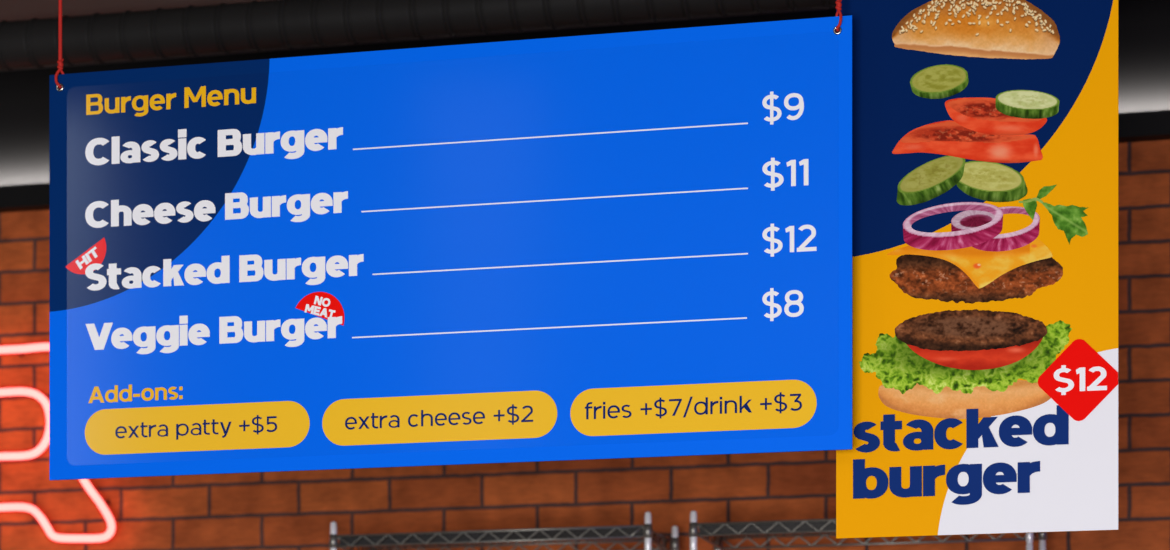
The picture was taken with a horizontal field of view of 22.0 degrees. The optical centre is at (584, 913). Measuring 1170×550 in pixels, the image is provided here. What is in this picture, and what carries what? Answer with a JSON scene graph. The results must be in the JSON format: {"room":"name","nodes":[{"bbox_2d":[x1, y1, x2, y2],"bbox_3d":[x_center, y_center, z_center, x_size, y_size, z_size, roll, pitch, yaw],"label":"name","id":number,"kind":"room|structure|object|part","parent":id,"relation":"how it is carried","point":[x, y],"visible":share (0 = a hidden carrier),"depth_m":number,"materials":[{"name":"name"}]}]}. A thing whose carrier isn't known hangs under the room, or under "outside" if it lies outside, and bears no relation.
{"room":"eatery","nodes":[
{"label":"eatery","id":0,"kind":"room"},
{"bbox_2d":[0,0,835,70],"bbox_3d":[-0.656,-2.180,3.084,9.200,0.100,8.650,0,0,14],"label":"pipe","id":1,"kind":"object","parent":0,"point":[10,10],"depth_m":7.11,"materials":[{"name":"metal"}]},
{"bbox_2d":[55,0,63,87],"bbox_3d":[-1.014,-1.863,5.835,0.013,0.534,0.024,0,0,34],"label":"cord","id":2,"kind":"object","parent":1,"relation":"hanging from","point":[60,59],"visible":1,"depth_m":5.83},
{"bbox_2d":[49,15,852,479],"bbox_3d":[-0.277,-1.232,5.646,1.568,0.784,0.009,0,0,14],"label":"menu board","id":3,"kind":"object","parent":2,"relation":"hanging from","point":[637,244],"visible":1,"depth_m":5.63,"materials":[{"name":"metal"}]},
{"bbox_2d":[0,0,835,69],"bbox_3d":[0.000,-2.045,6.658,8.633,0.170,0.112,0,0,14],"label":"ventilation duct","id":4,"kind":"object","parent":1,"relation":"hanging from","point":[256,25],"visible":0.95,"depth_m":6.78,"materials":[{"name":"black metal"}]},
{"bbox_2d":[835,0,841,31],"bbox_3d":[0.459,-1.863,5.458,0.012,0.534,0.023,0,0,-8],"label":"cord","id":5,"kind":"object","parent":1,"relation":"hanging from","point":[838,2],"visible":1,"depth_m":5.45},
{"bbox_3d":[0.474,-1.919,5.513,0.015,0.422,0.012,0,0,14],"label":"cord","id":6,"kind":"object","parent":1,"relation":"hanging from","visible":0},
{"bbox_2d":[836,0,1117,538],"bbox_3d":[0.707,-1.212,5.456,0.510,1.048,0.007,0,0,14],"label":"poster","id":7,"kind":"object","parent":6,"relation":"hanging from","point":[985,132],"visible":1,"depth_m":5.45,"materials":[{"name":"multicoloured paper"}]},
{"bbox_2d":[897,155,964,205],"bbox_3d":[0.628,-1.332,5.473,0.125,0.087,0.001,0,0,14],"label":"print","id":8,"kind":"object","parent":7,"relation":"attached to","point":[935,177],"depth_m":5.47},
{"bbox_2d":[910,64,968,98],"bbox_3d":[0.642,-1.509,5.469,0.107,0.062,0.001,0,0,14],"label":"print","id":9,"kind":"object","parent":7,"relation":"attached to","point":[946,80],"depth_m":5.47},
{"bbox_2d":[903,202,1002,249],"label":"print","id":10,"kind":"object","parent":7,"relation":"attached to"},
{"bbox_2d":[878,380,1050,418],"bbox_3d":[0.690,-0.933,5.459,0.320,0.074,0.001,0,0,14],"label":"print","id":11,"kind":"object","parent":7,"relation":"attached to","point":[920,400],"depth_m":5.46},
{"bbox_2d":[859,320,1071,393],"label":"print","id":12,"kind":"object","parent":7,"relation":"attached to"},
{"bbox_2d":[892,120,1042,162],"bbox_3d":[0.691,-1.396,5.457,0.273,0.085,0.001,0,0,14],"label":"print","id":13,"kind":"object","parent":7,"relation":"attached to","point":[949,138],"depth_m":5.46},
{"bbox_2d":[887,239,1051,287],"bbox_3d":[0.695,-1.175,5.457,0.300,0.088,0.001,0,0,14],"label":"print","id":14,"kind":"object","parent":7,"relation":"attached to","point":[982,267],"depth_m":5.45},
{"bbox_2d":[895,309,1046,350],"bbox_3d":[0.698,-1.057,5.457,0.276,0.076,0.001,0,0,14],"label":"print","id":15,"kind":"object","parent":7,"relation":"attached to","point":[963,330],"depth_m":5.46},
{"bbox_2d":[951,210,994,231],"bbox_3d":[0.705,-1.246,5.454,0.086,0.058,0.001,0,0,14],"label":"print","id":16,"kind":"object","parent":7,"relation":"attached to","point":[968,219],"depth_m":5.46},
{"bbox_2d":[908,338,1042,369],"bbox_3d":[0.702,-1.027,5.456,0.256,0.087,0.001,0,0,14],"label":"print","id":17,"kind":"object","parent":7,"relation":"attached to","point":[992,358],"depth_m":5.45},
{"bbox_2d":[892,0,1059,58],"bbox_3d":[0.706,-1.603,5.453,0.304,0.131,0.001,0,0,14],"label":"print","id":18,"kind":"object","parent":7,"relation":"attached to","point":[1009,29],"depth_m":5.45},
{"bbox_2d":[890,254,1062,303],"bbox_3d":[0.707,-1.156,5.454,0.313,0.104,0.001,0,0,14],"label":"print","id":19,"kind":"object","parent":7,"relation":"attached to","point":[918,276],"depth_m":5.46},
{"bbox_2d":[956,161,1027,201],"bbox_3d":[0.731,-1.323,5.447,0.136,0.078,0.001,0,0,14],"label":"print","id":20,"kind":"object","parent":7,"relation":"attached to","point":[986,181],"depth_m":5.45},
{"bbox_2d":[945,97,1046,135],"bbox_3d":[0.741,-1.440,5.444,0.184,0.074,0.001,0,0,14],"label":"print","id":21,"kind":"object","parent":7,"relation":"attached to","point":[978,114],"depth_m":5.45},
{"bbox_2d":[972,206,1039,251],"bbox_3d":[0.754,-1.236,5.442,0.132,0.080,0.001,0,0,14],"label":"print","id":22,"kind":"object","parent":7,"relation":"attached to","point":[1017,239],"depth_m":5.44},
{"bbox_2d":[996,90,1059,118],"bbox_3d":[0.797,-1.458,5.430,0.115,0.055,0.001,0,0,14],"label":"print","id":23,"kind":"object","parent":7,"relation":"attached to","point":[1028,104],"depth_m":5.43},
{"bbox_2d":[1023,199,1036,219],"bbox_3d":[0.801,-1.268,5.429,0.025,0.040,0.001,0,0,14],"label":"print","id":24,"kind":"object","parent":7,"relation":"attached to","point":[1030,207],"depth_m":5.43},
{"bbox_2d":[1018,198,1042,202],"bbox_3d":[0.803,-1.284,5.429,0.045,0.011,0.001,0,0,14],"label":"print","id":25,"kind":"object","parent":7,"relation":"attached to","point":[1033,199],"depth_m":5.43},
{"bbox_2d":[1037,185,1055,198],"bbox_3d":[0.830,-1.298,5.422,0.037,0.024,0.001,0,0,14],"label":"print","id":26,"kind":"object","parent":7,"relation":"attached to","point":[1044,191],"depth_m":5.42},
{"bbox_2d":[1042,202,1088,244],"bbox_3d":[0.861,-1.241,5.414,0.087,0.081,0.001,0,0,14],"label":"print","id":27,"kind":"object","parent":7,"relation":"attached to","point":[1068,219],"depth_m":5.41},
{"bbox_2d":[0,0,1169,549],"bbox_3d":[0.398,-0.265,7.201,9.200,3.730,0.150,0,0,14],"label":"wall","id":28,"kind":"structure","parent":0,"point":[284,510],"depth_m":7.27,"materials":[{"name":"red brick"}]},
{"bbox_2d":[0,343,114,543],"bbox_3d":[-1.411,-1.166,7.543,0.543,0.517,0.085,0,0,14],"label":"sign","id":29,"kind":"object","parent":28,"relation":"attached to","point":[19,350],"visible":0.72,"depth_m":7.49,"materials":[{"name":"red glass"}]},
{"bbox_2d":[0,110,1169,212],"bbox_3d":[0.376,-1.795,7.114,9.200,0.055,0.070,0,0,14],"label":"trim","id":30,"kind":"structure","parent":28,"relation":"attached to","point":[1146,125],"depth_m":6.88,"materials":[{"name":"black"}]},
{"bbox_3d":[-0.656,1.650,3.084,9.200,0.100,8.650,0,0,14],"label":"floor","id":31,"kind":"structure","parent":0,"visible":0},
{"bbox_2d":[329,511,679,549],"bbox_3d":[-0.187,0.343,7.054,0.780,2.514,0.278,0,0,14],"label":"wire shelving unit","id":32,"kind":"object","parent":31,"relation":"on","point":[370,541],"visible":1,"depth_m":6.96,"materials":[{"name":"silver metal"}]},
{"bbox_3d":[-0.586,0.343,7.024,0.016,2.514,0.016,0,0,14],"label":"post","id":33,"kind":"part","parent":32,"relation":"part of","materials":[{"name":"silver metal"}]},
{"bbox_3d":[-0.190,-0.868,7.055,0.734,0.030,0.261,0,0,14],"label":"wire shelf","id":34,"kind":"part","parent":32,"relation":"part of","materials":[{"name":"metal"}]},
{"bbox_3d":[0.143,0.344,6.838,0.016,2.513,0.016,0,0,14],"label":"post","id":35,"kind":"part","parent":32,"relation":"part of","materials":[{"name":"silver metal"}]},
{"bbox_3d":[0.211,0.344,7.084,0.016,2.512,0.016,0,0,14],"label":"post","id":36,"kind":"part","parent":32,"relation":"part of","materials":[{"name":"silver metal"}]},
{"bbox_2d":[688,510,1046,549],"bbox_3d":[0.644,0.344,6.841,0.780,2.511,0.278,0,0,14],"label":"wire shelving unit","id":37,"kind":"object","parent":31,"relation":"on","point":[825,526],"visible":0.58,"depth_m":6.80,"materials":[{"name":"silver metal"}]},
{"bbox_3d":[0.245,0.344,6.812,0.016,2.511,0.016,0,0,14],"label":"post","id":38,"kind":"part","parent":37,"relation":"part of","materials":[{"name":"silver metal"}]},
{"bbox_3d":[0.976,0.345,6.625,0.016,2.509,0.016,0,0,14],"label":"post","id":39,"kind":"part","parent":37,"relation":"part of","materials":[{"name":"silver metal"}]},
{"bbox_3d":[1.042,0.353,6.871,0.016,2.493,0.016,0,0,14],"label":"post","id":40,"kind":"part","parent":37,"relation":"part of","materials":[{"name":"silver metal"}]}
]}

